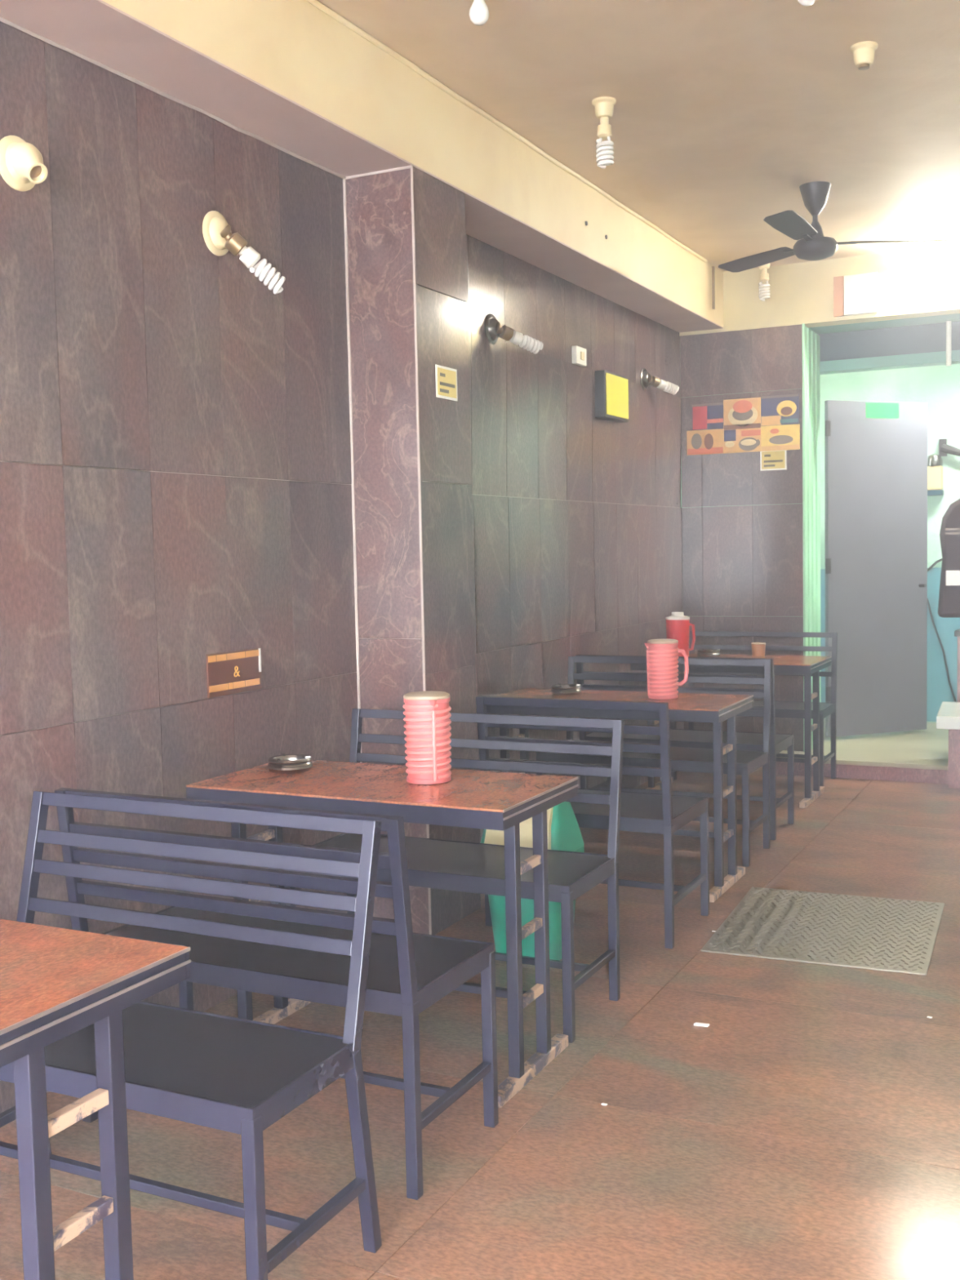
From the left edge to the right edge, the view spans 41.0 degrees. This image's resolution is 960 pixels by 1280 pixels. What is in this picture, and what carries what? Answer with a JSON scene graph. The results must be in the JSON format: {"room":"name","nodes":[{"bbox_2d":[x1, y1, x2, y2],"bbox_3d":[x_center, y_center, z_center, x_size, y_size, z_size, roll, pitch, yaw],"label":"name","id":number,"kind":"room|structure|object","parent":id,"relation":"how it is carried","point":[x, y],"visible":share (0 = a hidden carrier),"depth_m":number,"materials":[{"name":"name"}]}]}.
{"room":"small restaurant","nodes":[
{"label":"small restaurant","id":0,"kind":"room"},
{"bbox_2d":[0,21,684,1113],"bbox_3d":[-1.088,-0.330,3.680,0.168,3.228,10.850,1,5,26],"label":"wall","id":1,"kind":"structure","parent":0,"point":[175,474],"depth_m":4.00,"materials":[{"name":"brown tile"}]},
{"bbox_2d":[0,135,47,191],"bbox_3d":[-1.146,-1.218,3.267,0.106,0.135,0.135,1,5,26],"label":"wall lamp","id":2,"kind":"object","parent":1,"relation":"attached to","point":[22,166],"visible":1,"depth_m":3.24,"materials":[{"name":"beige plastic"}]},
{"bbox_2d":[30,165,41,177],"bbox_3d":[-1.129,-1.190,3.252,0.026,0.032,0.038,1,5,26],"label":"socket","id":3,"kind":"object","parent":2,"relation":"attached to","point":[35,171],"depth_m":3.26,"materials":[{"name":"beige plastic"}]},
{"bbox_2d":[205,647,261,697],"bbox_3d":[-0.786,0.103,4.117,0.008,0.136,0.274,1,5,26],"label":"sign","id":4,"kind":"object","parent":1,"relation":"attached to","point":[233,672],"visible":1,"depth_m":4.11,"materials":[{"name":"brown paper"}]},
{"bbox_2d":[202,210,285,293],"bbox_3d":[-0.747,-1.216,4.041,0.257,0.250,0.099,-3,4,-19],"label":"wall lamp","id":5,"kind":"object","parent":1,"relation":"attached to","point":[219,238],"visible":1,"depth_m":4.00,"materials":[{"name":"white plastic"}]},
{"bbox_2d":[0,0,723,332],"bbox_3d":[-1.004,-1.762,3.421,0.394,0.380,10.670,1,5,26],"label":"beam","id":6,"kind":"structure","parent":1,"relation":"attached to","point":[288,76],"depth_m":4.32,"materials":[{"name":"beige paint"}]},
{"bbox_2d":[306,0,707,262],"bbox_3d":[-0.911,-1.903,3.156,0.018,0.022,10.200,1,5,26],"label":"conduit","id":7,"kind":"object","parent":1,"relation":"attached to","point":[317,4],"visible":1,"depth_m":4.96,"materials":[{"name":"beige paint"}]},
{"bbox_2d":[484,313,543,354],"bbox_3d":[0.140,-1.383,5.807,0.309,0.169,0.094,-3,5,-28],"label":"wall lamp","id":8,"kind":"object","parent":1,"relation":"attached to","point":[493,330],"visible":1,"depth_m":5.76,"materials":[{"name":"metal"}]},
{"bbox_2d":[571,345,586,366],"bbox_3d":[0.518,-1.474,6.668,0.036,0.090,0.140,1,5,26],"label":"switch box","id":9,"kind":"object","parent":1,"relation":"attached to","point":[579,354],"visible":1,"depth_m":6.63,"materials":[{"name":"white plastic"}]},
{"bbox_2d":[595,369,628,422],"bbox_3d":[0.726,-1.335,7.058,0.064,0.250,0.370,1,5,26],"label":"board","id":10,"kind":"object","parent":1,"relation":"attached to","point":[611,389],"visible":1,"depth_m":6.97,"materials":[{"name":"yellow plastic"}]},
{"bbox_2d":[640,367,679,395],"bbox_3d":[1.057,-1.542,7.661,0.316,0.151,0.089,-4,5,-35],"label":"wall lamp","id":11,"kind":"object","parent":1,"relation":"attached to","point":[646,380],"visible":1,"depth_m":7.61,"materials":[{"name":"metal"}]},
{"bbox_2d":[711,266,715,309],"bbox_3d":[1.429,-2.156,7.863,0.013,0.255,0.022,1,5,26],"label":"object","id":12,"kind":"object","parent":1,"relation":"attached to","point":[713,267],"visible":1,"depth_m":7.86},
{"bbox_2d":[342,164,480,934],"bbox_3d":[-0.253,-0.284,4.883,0.312,2.832,0.413,1,5,26],"label":"wall pillar","id":13,"kind":"structure","parent":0,"point":[406,271],"depth_m":4.70,"materials":[{"name":"polished brown marble"},{"name":"white trim"}]},
{"bbox_2d":[435,364,457,400],"bbox_3d":[-0.123,-0.956,4.775,0.006,0.118,0.165,1,5,26],"label":"notice","id":14,"kind":"object","parent":13,"relation":"attached to","point":[446,377],"visible":1,"depth_m":4.77,"materials":[{"name":"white paper"}]},
{"bbox_2d":[0,766,959,1279],"bbox_3d":[0.724,1.268,2.851,4.110,0.120,10.750,1,5,26],"label":"floor","id":15,"kind":"structure","parent":0,"point":[811,1131],"depth_m":3.18,"materials":[{"name":"brown tile"}]},
{"bbox_2d":[0,919,191,1279],"bbox_3d":[-0.987,0.904,2.159,0.933,0.775,0.445,1,5,26],"label":"dining table","id":16,"kind":"object","parent":15,"relation":"on","point":[56,983],"visible":1,"depth_m":1.99,"materials":[{"name":"wood"}]},
{"bbox_2d":[0,791,382,1279],"bbox_3d":[-0.708,0.813,2.642,0.930,0.881,0.459,1,5,26],"label":"slatted bench","id":17,"kind":"object","parent":15,"relation":"on","point":[240,1076],"visible":0.8,"depth_m":2.57,"materials":[{"name":"black metal"}]},
{"bbox_2d":[54,787,498,1199],"bbox_3d":[-0.498,0.782,3.164,0.970,0.856,0.458,1,5,26],"label":"slatted bench","id":18,"kind":"object","parent":15,"relation":"on","point":[409,971],"visible":0.77,"depth_m":2.99,"materials":[{"name":"black metal"}]},
{"bbox_2d":[186,760,578,1107],"bbox_3d":[-0.268,0.784,3.647,0.993,0.775,0.490,1,5,26],"label":"dining table","id":19,"kind":"object","parent":15,"relation":"on","point":[475,799],"visible":0.61,"depth_m":3.49,"materials":[{"name":"wood"}]},
{"bbox_2d":[267,753,312,773],"bbox_3d":[-0.565,0.368,3.817,0.134,0.044,0.134,1,5,26],"label":"ashtray","id":20,"kind":"object","parent":19,"relation":"on","point":[284,763],"visible":1,"depth_m":3.77,"materials":[{"name":"metal"}]},
{"bbox_2d":[402,690,451,784],"bbox_3d":[-0.140,0.270,3.608,0.136,0.250,0.164,1,5,26],"label":"jug","id":21,"kind":"object","parent":19,"relation":"on","point":[427,720],"visible":1,"depth_m":3.54,"materials":[{"name":"pink plastic"}]},
{"bbox_2d":[284,708,624,1043],"bbox_3d":[-0.084,0.697,4.086,0.990,0.879,0.470,1,5,26],"label":"slatted bench","id":22,"kind":"object","parent":15,"relation":"on","point":[432,863],"visible":0.71,"depth_m":4.02,"materials":[{"name":"black metal"}]},
{"bbox_2d":[480,801,584,959],"bbox_3d":[0.181,0.811,4.486,0.316,0.585,0.279,1,5,26],"label":"bin","id":23,"kind":"object","parent":15,"relation":"on","point":[564,833],"visible":0.3,"depth_m":4.39,"materials":[{"name":"green plastic"}]},
{"bbox_2d":[480,801,584,851],"bbox_3d":[0.178,0.622,4.476,0.308,0.207,0.264,1,5,26],"label":"hood","id":24,"kind":"object","parent":23,"relation":"attached to","point":[564,833],"depth_m":4.38,"materials":[{"name":"green plastic"}]},
{"bbox_2d":[475,695,709,948],"bbox_3d":[0.434,0.632,4.851,0.735,0.878,0.505,1,5,26],"label":"slatted bench","id":25,"kind":"object","parent":15,"relation":"on","point":[665,813],"visible":0.65,"depth_m":4.62,"materials":[{"name":"black metal"}]},
{"bbox_2d":[485,688,753,902],"bbox_3d":[0.582,0.634,5.516,1.068,0.775,0.525,1,5,26],"label":"dining table","id":26,"kind":"object","parent":15,"relation":"on","point":[715,708],"visible":0.53,"depth_m":5.33,"materials":[{"name":"wood"}]},
{"bbox_2d":[551,683,581,695],"bbox_3d":[0.379,0.218,5.654,0.134,0.044,0.134,1,5,26],"label":"ashtray","id":27,"kind":"object","parent":26,"relation":"on","point":[559,689],"visible":1,"depth_m":5.60,"materials":[{"name":"metal"}]},
{"bbox_2d":[644,639,688,699],"bbox_3d":[0.784,0.122,5.430,0.159,0.250,0.136,2,5,39],"label":"jug","id":28,"kind":"object","parent":26,"relation":"on","point":[662,657],"visible":1,"depth_m":5.39,"materials":[{"name":"pink plastic"}]},
{"bbox_2d":[536,656,772,866],"bbox_3d":[0.818,0.540,6.046,1.015,0.878,0.445,1,5,26],"label":"slatted bench","id":29,"kind":"object","parent":15,"relation":"on","point":[691,759],"visible":0.64,"depth_m":5.97,"materials":[{"name":"black metal"}]},
{"bbox_2d":[575,654,794,839],"bbox_3d":[1.040,0.503,6.510,1.000,0.878,0.445,1,5,26],"label":"slatted bench","id":30,"kind":"object","parent":15,"relation":"on","point":[779,742],"visible":0.52,"depth_m":6.39,"materials":[{"name":"black metal"}]},
{"bbox_2d":[693,1022,709,1026],"bbox_3d":[0.655,1.138,3.798,0.044,0.008,0.014,1,5,26],"label":"paper scrap","id":31,"kind":"object","parent":15,"relation":"on","point":[696,1024],"visible":1,"depth_m":3.79,"materials":[{"name":"white paper"}]},
{"bbox_2d":[630,653,831,808],"bbox_3d":[1.427,0.492,7.279,1.008,0.775,0.535,1,5,26],"label":"dining table","id":32,"kind":"object","parent":15,"relation":"on","point":[806,665],"visible":0.64,"depth_m":7.04,"materials":[{"name":"wood"}]},
{"bbox_2d":[665,612,695,656],"bbox_3d":[1.123,-0.024,7.261,0.145,0.270,0.135,-3,4,-19],"label":"flask","id":33,"kind":"object","parent":32,"relation":"on","point":[677,624],"visible":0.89,"depth_m":7.21,"materials":[{"name":"plastic"}]},
{"bbox_2d":[697,648,720,657],"bbox_3d":[1.317,0.075,7.393,0.134,0.044,0.134,1,5,26],"label":"ashtray","id":34,"kind":"object","parent":32,"relation":"on","point":[702,652],"visible":0.98,"depth_m":7.34,"materials":[{"name":"metal"}]},
{"bbox_2d":[751,642,765,655],"bbox_3d":[1.610,0.052,7.424,0.084,0.074,0.084,1,5,26],"label":"cup","id":35,"kind":"object","parent":32,"relation":"on","point":[757,648],"visible":1,"depth_m":7.39,"materials":[{"name":"ceramic"}]},
{"bbox_2d":[670,631,837,786],"bbox_3d":[1.655,0.402,7.755,0.910,0.878,0.440,1,5,26],"label":"slatted bench","id":36,"kind":"object","parent":15,"relation":"on","point":[793,709],"visible":0.54,"depth_m":7.72,"materials":[{"name":"black metal"}]},
{"bbox_2d":[700,886,944,975],"bbox_3d":[1.292,1.056,4.752,0.750,0.010,0.890,1,4,23],"label":"floor mat","id":37,"kind":"object","parent":15,"relation":"on","point":[855,931],"visible":1,"depth_m":4.68,"materials":[{"name":"rubber"}]},
{"bbox_2d":[776,749,948,784],"bbox_3d":[2.338,0.765,7.836,1.030,0.112,0.360,1,5,26],"label":"step","id":38,"kind":"structure","parent":15,"relation":"on","point":[920,768],"depth_m":7.67,"materials":[{"name":"pink stone"}]},
{"bbox_2d":[936,701,959,788],"bbox_3d":[3.110,0.623,7.351,0.960,0.432,0.700,1,5,26],"label":"stone ledge","id":39,"kind":"object","parent":15,"relation":"on","point":[948,717],"visible":1,"depth_m":7.33,"materials":[{"name":"white stone"}]},
{"bbox_2d":[316,0,959,271],"bbox_3d":[0.677,-1.974,2.645,4.090,0.120,10.810,1,5,26],"label":"ceiling","id":40,"kind":"structure","parent":0,"point":[722,109],"depth_m":4.91,"materials":[{"name":"beige paint"}]},
{"bbox_2d":[469,0,488,25],"bbox_3d":[-0.003,-1.912,3.839,0.092,0.141,0.092,1,5,26],"label":"ceiling lamp","id":41,"kind":"object","parent":40,"relation":"attached to","point":[478,11],"visible":1,"depth_m":3.82,"materials":[{"name":"white glass"}]},
{"bbox_2d":[591,96,616,168],"bbox_3d":[0.479,-1.943,4.939,0.092,0.255,0.092,1,5,26],"label":"ceiling lamp","id":42,"kind":"object","parent":40,"relation":"attached to","point":[603,105],"visible":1,"depth_m":4.92,"materials":[{"name":"white glass"}]},
{"bbox_2d":[758,262,769,301],"bbox_3d":[1.707,-2.164,7.711,0.092,0.255,0.092,1,5,26],"label":"ceiling lamp","id":43,"kind":"object","parent":40,"relation":"attached to","point":[764,276],"visible":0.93,"depth_m":7.69,"materials":[{"name":"white glass"}]},
{"bbox_2d":[797,0,815,5],"bbox_3d":[0.955,-1.927,3.748,0.092,0.141,0.092,1,5,26],"label":"ceiling lamp","id":44,"kind":"object","parent":40,"relation":"attached to","point":[804,2],"visible":1,"depth_m":3.75,"materials":[{"name":"white glass"}]},
{"bbox_2d":[718,181,952,272],"bbox_3d":[1.571,-1.999,6.060,1.166,0.348,1.040,1,5,26],"label":"ceiling fan","id":45,"kind":"object","parent":40,"relation":"hanging from","point":[813,246],"visible":1,"depth_m":6.13,"materials":[{"name":"black metal"}]},
{"bbox_2d":[849,40,877,70],"bbox_3d":[1.329,-2.017,4.446,0.092,0.075,0.092,1,5,26],"label":"ceiling lamp","id":46,"kind":"object","parent":40,"relation":"attached to","point":[863,52],"visible":1,"depth_m":4.42,"materials":[{"name":"beige plastic"}]},
{"bbox_2d":[857,62,870,70],"bbox_3d":[1.330,-1.986,4.448,0.040,0.013,0.040,1,5,26],"label":"socket","id":47,"kind":"object","parent":46,"relation":"attached to","point":[861,66],"depth_m":4.44,"materials":[{"name":"beige plastic"}]},
{"bbox_2d":[679,244,959,766],"bbox_3d":[3.142,-0.725,7.638,4.090,3.178,0.462,1,5,26],"label":"wall","id":48,"kind":"structure","parent":0,"point":[751,536],"depth_m":8.07,"materials":[{"name":"tile"}]},
{"bbox_2d":[686,393,799,455],"bbox_3d":[1.649,-1.351,8.077,0.720,0.340,0.013,1,5,26],"label":"poster","id":49,"kind":"object","parent":48,"relation":"attached to","point":[764,423],"visible":1,"depth_m":8.06,"materials":[{"name":"multicoloured paper"}]},
{"bbox_2d":[686,428,724,455],"bbox_3d":[1.438,-1.262,8.191,0.242,0.155,0.008,1,5,26],"label":"picture","id":50,"kind":"object","parent":49,"relation":"attached to","point":[699,441],"depth_m":8.19},
{"bbox_2d":[691,402,723,430],"bbox_3d":[1.450,-1.422,8.172,0.207,0.165,0.010,1,5,26],"label":"picture","id":51,"kind":"object","parent":49,"relation":"on","point":[706,416],"depth_m":8.17},
{"bbox_2d":[723,397,760,430],"bbox_3d":[1.649,-1.421,8.072,0.238,0.190,0.008,1,5,26],"label":"picture","id":52,"kind":"object","parent":49,"relation":"on","point":[741,414],"depth_m":8.07},
{"bbox_2d":[724,427,760,453],"bbox_3d":[1.653,-1.255,8.085,0.238,0.147,0.008,1,5,26],"label":"picture","id":53,"kind":"object","parent":49,"relation":"attached to","point":[736,440],"depth_m":8.08},
{"bbox_2d":[760,393,799,426],"bbox_3d":[1.861,-1.426,7.968,0.235,0.185,0.008,1,5,26],"label":"picture","id":54,"kind":"object","parent":49,"relation":"on","point":[775,410],"depth_m":7.96},
{"bbox_2d":[760,423,799,451],"bbox_3d":[1.866,-1.256,7.978,0.240,0.155,0.008,1,5,26],"label":"picture","id":55,"kind":"object","parent":49,"relation":"attached to","point":[774,437],"depth_m":7.97},
{"bbox_2d":[760,449,786,471],"bbox_3d":[1.829,-1.123,8.008,0.165,0.128,0.006,1,5,26],"label":"notice","id":56,"kind":"object","parent":48,"relation":"attached to","point":[770,460],"visible":1,"depth_m":8.01,"materials":[{"name":"white paper"}]},
{"bbox_2d":[833,271,877,316],"bbox_3d":[2.255,-2.073,7.709,0.255,0.235,0.030,1,5,26],"label":"wall panel","id":57,"kind":"object","parent":48,"relation":"attached to","point":[855,294],"visible":1,"depth_m":7.69,"materials":[{"name":"white plastic"}]},
{"bbox_2d":[824,400,927,737],"bbox_3d":[2.668,-0.478,8.608,0.820,2.225,0.086,-3,4,-20],"label":"door","id":58,"kind":"structure","parent":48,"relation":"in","point":[876,452],"depth_m":8.62,"materials":[{"name":"grey metal"}]},
{"bbox_2d":[808,313,959,374],"bbox_3d":[3.526,-1.883,7.522,3.127,0.413,0.420,1,5,26],"label":"trim","id":59,"kind":"structure","parent":48,"relation":"attached to","point":[931,340],"depth_m":8.06,"materials":[{"name":"teal paint"}]},
{"bbox_2d":[937,498,959,617],"bbox_3d":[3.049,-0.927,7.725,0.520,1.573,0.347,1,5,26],"label":"backpack","id":60,"kind":"object","parent":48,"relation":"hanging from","point":[948,606],"visible":1,"depth_m":7.69,"materials":[{"name":"grey fabric"}]},
{"bbox_2d":[812,718,948,755],"bbox_3d":[3.382,0.756,8.453,4.150,0.200,1.690,1,5,26],"label":"floor","id":61,"kind":"structure","parent":0,"point":[931,740],"depth_m":8.43,"materials":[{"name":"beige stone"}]},
{"bbox_2d":[819,364,959,722],"bbox_3d":[3.741,-0.771,9.021,4.050,2.950,0.135,1,5,26],"label":"wall","id":62,"kind":"structure","parent":0,"point":[938,386],"depth_m":9.21,"materials":[{"name":"green paint"}]},
{"bbox_2d":[927,558,942,571],"bbox_3d":[3.355,-0.576,9.136,0.343,0.174,0.018,1,5,26],"label":"cable","id":63,"kind":"object","parent":62,"relation":"attached to","point":[940,560],"visible":0.48,"depth_m":9.19,"materials":[{"name":"plastic"}]},
{"bbox_2d":[927,453,943,495],"bbox_3d":[3.225,-1.175,9.119,0.120,0.295,0.115,1,5,26],"label":"water filter","id":64,"kind":"object","parent":62,"relation":"attached to","point":[935,462],"visible":0.8,"depth_m":9.07,"materials":[{"name":"beige plastic"}]},
{"bbox_2d":[927,489,943,495],"bbox_3d":[3.226,-1.045,9.123,0.120,0.035,0.100,1,5,26],"label":"tray","id":65,"kind":"object","parent":64,"relation":"on","point":[930,492],"depth_m":9.08,"materials":[{"name":"paint"}]},
{"bbox_2d":[927,598,956,702],"bbox_3d":[3.317,0.102,9.210,0.230,0.804,0.016,1,5,26],"label":"cable","id":66,"kind":"object","parent":62,"relation":"attached to","point":[928,603],"visible":0.79,"depth_m":9.20,"materials":[{"name":"plastic"}]},
{"bbox_2d":[938,439,959,456],"bbox_3d":[3.376,-1.320,9.026,0.303,0.200,0.075,2,5,37],"label":"wall bracket","id":67,"kind":"object","parent":62,"relation":"attached to","point":[944,448],"visible":1,"depth_m":9.06,"materials":[{"name":"metal"}]},
{"bbox_2d":[954,629,959,702],"bbox_3d":[3.949,0.333,7.441,2.245,0.762,0.210,1,5,26],"label":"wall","id":68,"kind":"structure","parent":0,"point":[957,633],"depth_m":7.85,"materials":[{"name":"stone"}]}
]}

